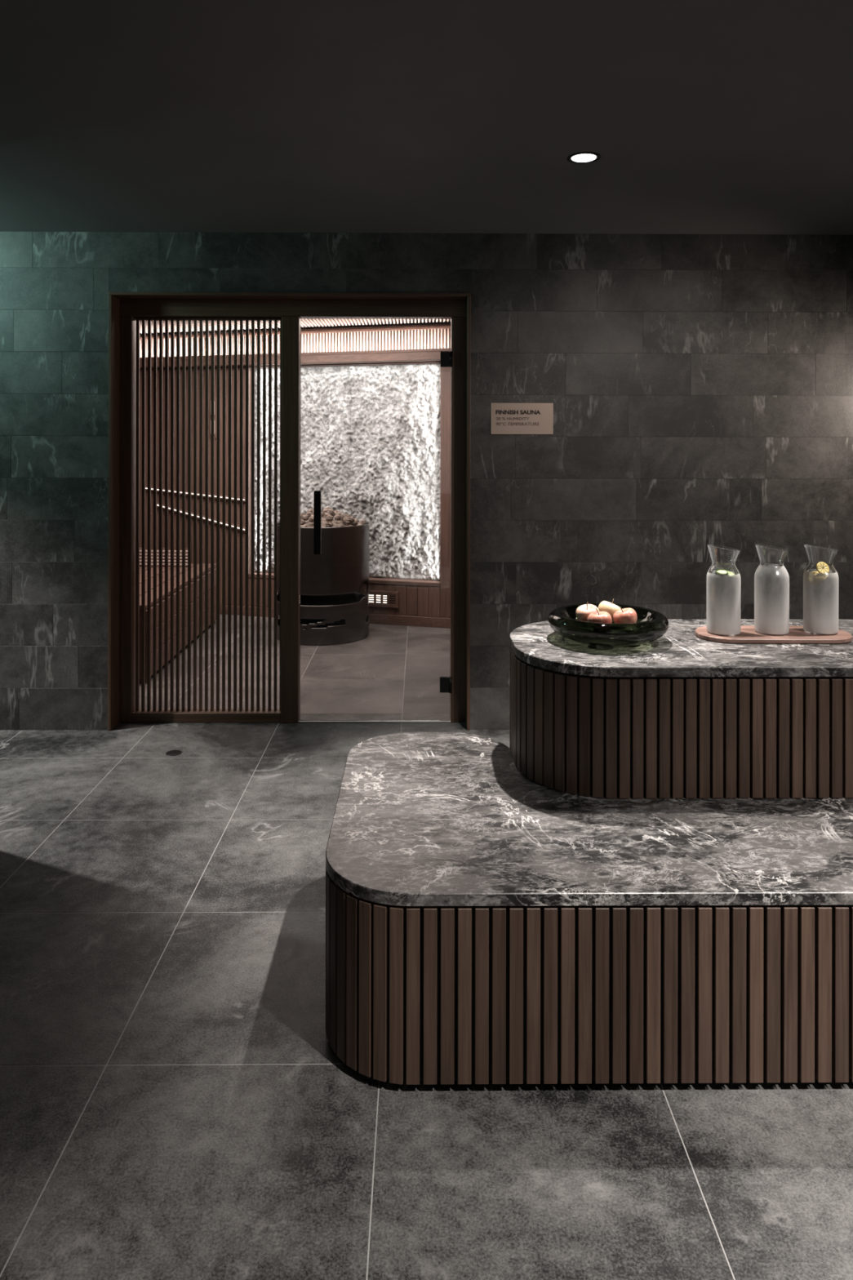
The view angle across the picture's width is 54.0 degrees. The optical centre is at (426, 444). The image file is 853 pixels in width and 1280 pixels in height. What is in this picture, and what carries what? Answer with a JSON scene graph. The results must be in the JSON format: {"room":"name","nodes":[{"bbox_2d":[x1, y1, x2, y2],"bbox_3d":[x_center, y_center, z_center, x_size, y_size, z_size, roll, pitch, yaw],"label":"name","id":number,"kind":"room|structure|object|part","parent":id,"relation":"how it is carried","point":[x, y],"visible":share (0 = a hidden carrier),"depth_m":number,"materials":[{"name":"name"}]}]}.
{"room":"spa lounge","nodes":[
{"label":"spa lounge","id":0,"kind":"room"},
{"bbox_2d":[139,323,450,628],"bbox_3d":[-1.177,0.226,6.646,3.100,2.263,0.300,0,0,15],"label":"wall","id":1,"kind":"structure","parent":0,"point":[422,602],"depth_m":6.55,"materials":[{"name":"brown wood"}]},
{"bbox_2d":[145,486,245,502],"bbox_3d":[-1.878,0.397,6.771,0.922,0.110,0.030,0,0,15],"label":"rail","id":2,"kind":"object","parent":1,"relation":"attached to","point":[146,487],"visible":0.45,"depth_m":6.76,"materials":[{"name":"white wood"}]},
{"bbox_2d":[156,502,245,531],"bbox_3d":[-1.819,0.583,6.754,0.806,0.211,0.030,0,0,15],"label":"rail","id":3,"kind":"object","parent":1,"relation":"attached to","point":[157,504],"visible":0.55,"depth_m":6.75,"materials":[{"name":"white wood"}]},
{"bbox_2d":[214,396,217,438],"bbox_3d":[-1.712,-0.218,6.718,0.044,0.330,0.044,0,0,15],"label":"timer","id":4,"kind":"object","parent":1,"relation":"attached to","point":[215,397],"visible":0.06,"depth_m":6.72,"materials":[{"name":"brown wood"}]},
{"bbox_3d":[-0.658,1.041,6.457,1.579,0.028,0.026,0,0,15],"label":"niche sill","id":5,"kind":"part","parent":1,"relation":"part of","materials":[{"name":"brown wood"}]},
{"bbox_2d":[254,363,440,580],"bbox_3d":[-0.632,0.204,6.548,1.575,1.641,0.115,0,0,15],"label":"panel","id":6,"kind":"object","parent":1,"relation":"attached to","point":[371,435],"visible":0.6,"depth_m":6.48,"materials":[{"name":"white stone"}]},
{"bbox_2d":[364,590,399,608],"bbox_3d":[-0.341,1.169,6.354,0.270,0.120,0.015,0,0,15],"label":"air vent","id":7,"kind":"object","parent":1,"relation":"in","point":[376,598],"visible":0.79,"depth_m":6.34,"materials":[{"name":"brown wood"}]},
{"bbox_3d":[-0.376,1.169,6.370,0.155,0.076,0.002,0,0,15],"label":"light panel","id":8,"kind":"part","parent":7,"relation":"part of","materials":[{"name":"white"}]},
{"bbox_3d":[-0.265,1.169,6.340,0.075,0.076,0.002,0,0,15],"label":"dark panel","id":9,"kind":"part","parent":7,"relation":"part of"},
{"bbox_2d":[139,318,450,335],"bbox_3d":[-1.218,-0.960,5.717,3.100,0.090,3.045,0,0,-1],"label":"ceiling","id":10,"kind":"structure","parent":0,"point":[306,323],"depth_m":6.38,"materials":[{"name":"brown wood"}]},
{"bbox_2d":[0,613,852,1279],"bbox_3d":[-0.270,1.399,2.848,6.316,0.080,8.900,0,0,-1],"label":"floor","id":11,"kind":"structure","parent":0,"point":[177,1102],"depth_m":1.74,"materials":[{"name":"tile"}]},
{"bbox_2d":[165,750,182,755],"bbox_3d":[-1.113,1.357,3.691,0.068,0.002,0.068,0,0,-1],"label":"floor drain","id":12,"kind":"object","parent":11,"relation":"on","point":[172,753],"visible":1,"depth_m":3.69,"materials":[{"name":"black metal"}]},
{"bbox_2d":[139,563,216,683],"bbox_3d":[-2.093,1.131,5.567,1.015,0.450,1.670,0,0,-1],"label":"bench","id":13,"kind":"object","parent":11,"relation":"on","point":[192,564],"visible":0.2,"depth_m":5.49,"materials":[{"name":"brown wood"}]},
{"bbox_2d":[139,547,187,566],"bbox_3d":[-1.955,0.839,6.242,0.380,0.135,0.042,0,0,4],"label":"air vent","id":14,"kind":"object","parent":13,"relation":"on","point":[163,548],"visible":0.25,"depth_m":6.22,"materials":[{"name":"brown wood"}]},
{"bbox_2d":[120,315,301,723],"bbox_3d":[-1.061,0.365,4.124,0.871,1.986,0.074,0,0,-1],"label":"slatted screen","id":15,"kind":"object","parent":11,"relation":"on","point":[289,710],"visible":1,"depth_m":4.12,"materials":[{"name":"brown wood"}]},
{"bbox_3d":[-1.076,1.335,4.126,0.728,0.047,0.070,0,0,0],"label":"rail","id":16,"kind":"part","parent":15,"relation":"part of","materials":[{"name":"brown wood"}]},
{"bbox_3d":[-1.073,-0.622,4.141,0.728,0.012,0.040,0,0,0],"label":"rail","id":17,"kind":"part","parent":15,"relation":"part of","materials":[{"name":"brown wood"}]},
{"bbox_2d":[277,506,368,645],"bbox_3d":[-0.744,0.904,5.994,0.664,0.910,0.664,0,0,-1],"label":"heater","id":18,"kind":"object","parent":11,"relation":"on","point":[332,611],"depth_m":5.72,"materials":[{"name":"metal"}]},
{"bbox_3d":[-0.864,0.538,5.823,0.039,0.042,0.051,0,0,-23],"label":"heater stone","id":19,"kind":"part","parent":18,"relation":"part of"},
{"bbox_3d":[-0.854,0.511,5.896,0.042,0.044,0.051,0,0,16],"label":"heater stone","id":20,"kind":"part","parent":18,"relation":"part of","materials":[{"name":"brown stone"}]},
{"bbox_3d":[-0.842,0.502,6.110,0.065,0.067,0.068,0,0,-7],"label":"heater stone","id":21,"kind":"part","parent":18,"relation":"part of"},
{"bbox_3d":[-0.791,0.513,5.832,0.056,0.055,0.066,0,0,-26],"label":"heater stone","id":22,"kind":"part","parent":18,"relation":"part of","materials":[{"name":"brown stone"}]},
{"bbox_3d":[-0.719,0.480,6.053,0.064,0.063,0.071,0,0,44],"label":"heater stone","id":23,"kind":"part","parent":18,"relation":"part of","materials":[{"name":"stone"}]},
{"bbox_2d":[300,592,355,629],"bbox_3d":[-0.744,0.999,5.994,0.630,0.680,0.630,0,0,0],"label":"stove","id":24,"kind":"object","parent":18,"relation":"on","point":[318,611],"depth_m":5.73,"materials":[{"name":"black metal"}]},
{"bbox_3d":[-0.671,0.555,5.759,0.054,0.058,0.061,0,0,-21],"label":"heater stone","id":25,"kind":"part","parent":18,"relation":"part of","materials":[{"name":"brown stone"}]},
{"bbox_3d":[-0.676,0.514,5.849,0.056,0.047,0.044,0,0,-18],"label":"heater stone","id":26,"kind":"part","parent":18,"relation":"part of","materials":[{"name":"stone"}]},
{"bbox_3d":[-0.683,0.487,5.979,0.058,0.063,0.061,0,0,23],"label":"heater stone","id":27,"kind":"part","parent":18,"relation":"part of","materials":[{"name":"stone"}]},
{"bbox_3d":[-0.626,0.513,5.896,0.050,0.042,0.040,0,0,22],"label":"heater stone","id":28,"kind":"part","parent":18,"relation":"part of","materials":[{"name":"stone"}]},
{"bbox_3d":[-0.593,0.513,5.958,0.038,0.047,0.049,0,0,-37],"label":"heater stone","id":29,"kind":"part","parent":18,"relation":"part of","materials":[{"name":"brown stone"}]},
{"bbox_3d":[-0.556,0.533,5.864,0.064,0.065,0.077,0,0,-43],"label":"heater stone","id":30,"kind":"part","parent":18,"relation":"part of","materials":[{"name":"brown stone"}]},
{"bbox_3d":[-0.537,0.538,5.993,0.050,0.051,0.042,0,0,-1],"label":"heater stone","id":31,"kind":"part","parent":18,"relation":"part of","materials":[{"name":"stone"}]},
{"bbox_3d":[-0.518,0.557,6.105,0.051,0.046,0.044,0,0,-20],"label":"heater stone","id":32,"kind":"part","parent":18,"relation":"part of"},
{"bbox_3d":[-0.462,0.569,6.003,0.060,0.064,0.071,0,0,-7],"label":"heater stone","id":33,"kind":"part","parent":18,"relation":"part of","materials":[{"name":"stone"}]},
{"bbox_2d":[325,732,852,1084],"bbox_3d":[0.871,1.151,2.254,2.215,0.421,0.987,0,0,-1],"label":"bench","id":34,"kind":"object","parent":11,"relation":"on","point":[486,921],"visible":1,"depth_m":1.77,"materials":[{"name":"grey stone"}]},
{"bbox_2d":[509,619,852,798],"bbox_3d":[1.123,0.977,2.533,1.732,0.771,0.614,0,0,-1],"label":"counter","id":35,"kind":"object","parent":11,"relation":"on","point":[679,713],"depth_m":2.23,"materials":[{"name":"brown wood"}]},
{"bbox_2d":[547,603,668,646],"bbox_3d":[0.549,0.550,2.540,0.357,0.080,0.357,0,0,-1],"label":"glass bowl","id":36,"kind":"object","parent":35,"relation":"on","point":[651,625],"visible":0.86,"depth_m":2.40,"materials":[{"name":"black"}]},
{"bbox_2d":[575,601,599,622],"bbox_3d":[0.489,0.510,2.538,0.071,0.070,0.071,0,0,-17],"label":"apple","id":37,"kind":"object","parent":36,"relation":"in","point":[583,611],"visible":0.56,"depth_m":2.52,"materials":[{"name":"beige food"}]},
{"bbox_2d":[586,608,612,623],"bbox_3d":[0.510,0.515,2.467,0.071,0.068,0.071,0,0,28],"label":"apple","id":38,"kind":"object","parent":36,"relation":"in","point":[605,617],"visible":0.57,"depth_m":2.44,"materials":[{"name":"red food"}]},
{"bbox_2d":[598,598,621,621],"bbox_3d":[0.566,0.511,2.589,0.070,0.069,0.071,0,0,26],"label":"apple","id":39,"kind":"object","parent":36,"relation":"in","point":[605,606],"visible":0.48,"depth_m":2.56,"materials":[{"name":"food"}]},
{"bbox_2d":[613,606,637,623],"bbox_3d":[0.592,0.515,2.501,0.071,0.068,0.071,0,0,23],"label":"apple","id":40,"kind":"object","parent":36,"relation":"in","point":[625,615],"visible":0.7,"depth_m":2.48,"materials":[{"name":"red food"}]},
{"bbox_2d":[694,625,852,644],"bbox_3d":[1.064,0.583,2.574,0.468,0.016,0.185,0,0,0],"label":"serving tray","id":41,"kind":"object","parent":35,"relation":"on","point":[797,634],"visible":0.7,"depth_m":2.50,"materials":[{"name":"brown wood"}]},
{"bbox_2d":[706,544,741,635],"bbox_3d":[0.909,0.441,2.563,0.099,0.268,0.099,0,0,-2],"label":"carafe","id":42,"kind":"object","parent":41,"relation":"on","point":[724,618],"visible":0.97,"depth_m":2.53,"materials":[{"name":"clear glass"}]},
{"bbox_2d":[715,569,728,576],"bbox_3d":[0.895,0.389,2.541,0.037,0.014,0.036,0,0,31],"label":"cucumber slice","id":43,"kind":"object","parent":42,"relation":"in","point":[720,572],"visible":1,"depth_m":2.54,"materials":[{"name":"green food"}]},
{"bbox_2d":[726,570,736,577],"bbox_3d":[0.922,0.394,2.543,0.037,0.019,0.035,0,0,-30],"label":"cucumber slice","id":44,"kind":"object","parent":42,"relation":"in","point":[731,575],"visible":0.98,"depth_m":2.54,"materials":[{"name":"green food"}]},
{"bbox_2d":[754,544,789,635],"bbox_3d":[1.059,0.441,2.569,0.099,0.268,0.099,0,0,3],"label":"carafe","id":45,"kind":"object","parent":41,"relation":"on","point":[773,618],"visible":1,"depth_m":2.54,"materials":[{"name":"clear glass"}]},
{"bbox_2d":[803,544,839,635],"bbox_3d":[1.212,0.442,2.576,0.099,0.268,0.099,0,0,-4],"label":"carafe","id":46,"kind":"object","parent":41,"relation":"on","point":[821,617],"visible":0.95,"depth_m":2.54,"materials":[{"name":"clear glass"}]},
{"bbox_2d":[808,571,822,584],"bbox_3d":[1.196,0.409,2.579,0.039,0.038,0.017,0,0,25],"label":"lemon slice","id":47,"kind":"object","parent":46,"relation":"in","point":[811,575],"visible":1,"depth_m":2.58,"materials":[{"name":"yellow food"}]},
{"bbox_2d":[814,570,828,580],"bbox_3d":[1.208,0.399,2.564,0.039,0.028,0.034,0,0,37],"label":"lemon slice","id":48,"kind":"object","parent":46,"relation":"in","point":[817,575],"visible":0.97,"depth_m":2.56,"materials":[{"name":"yellow food"}]},
{"bbox_2d":[816,561,829,574],"bbox_3d":[1.211,0.377,2.560,0.039,0.037,0.022,0,0,-7],"label":"lemon slice","id":49,"kind":"object","parent":46,"relation":"in","point":[824,571],"visible":1,"depth_m":2.56,"materials":[{"name":"yellow food"}]},
{"bbox_2d":[0,231,852,729],"bbox_3d":[-0.286,0.174,4.098,6.300,2.371,0.200,0,0,-1],"label":"wall","id":50,"kind":"structure","parent":0,"point":[700,387],"depth_m":4.00,"materials":[{"name":"tile"}]},
{"bbox_2d":[107,291,471,730],"bbox_3d":[-0.652,0.317,4.090,1.720,2.084,0.216,0,0,-1],"label":"door frame","id":51,"kind":"structure","parent":50,"relation":"in","point":[455,306],"depth_m":4.09,"materials":[{"name":"brown wood"}]},
{"bbox_3d":[-0.651,-0.669,4.130,1.690,0.082,0.070,0,0,0],"label":"head rail","id":52,"kind":"part","parent":51,"relation":"part of","materials":[{"name":"brown wood"}]},
{"bbox_2d":[299,317,452,720],"bbox_3d":[-0.247,0.364,4.080,0.746,1.974,0.075,0,0,-1],"label":"door","id":53,"kind":"structure","parent":51,"relation":"attached to","point":[446,357],"depth_m":4.10,"materials":[{"name":"clear glass"}]},
{"bbox_3d":[-0.527,0.376,4.071,0.034,0.307,0.061,0,0,0],"label":"handle","id":54,"kind":"part","parent":53,"relation":"part of","materials":[{"name":"black metal"}]},
{"bbox_2d":[490,403,553,434],"bbox_3d":[0.456,-0.125,3.999,0.297,0.150,0.008,0,0,-1],"label":"sign","id":55,"kind":"object","parent":50,"relation":"attached to","point":[505,418],"visible":1,"depth_m":4.00,"materials":[{"name":"beige metal"}]},
{"bbox_2d":[0,0,852,235],"bbox_3d":[-0.260,-1.062,1.298,6.300,0.100,5.800,0,0,-1],"label":"ceiling","id":56,"kind":"structure","parent":0,"point":[701,117],"depth_m":2.54,"materials":[{"name":"paint"}]},
{"bbox_2d":[567,151,600,164],"bbox_3d":[0.553,-1.007,2.945,0.117,0.004,0.117,0,0,-1],"label":"recessed light","id":57,"kind":"object","parent":56,"relation":"in","point":[582,157],"visible":1,"depth_m":2.94,"materials":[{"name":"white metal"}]}
]}

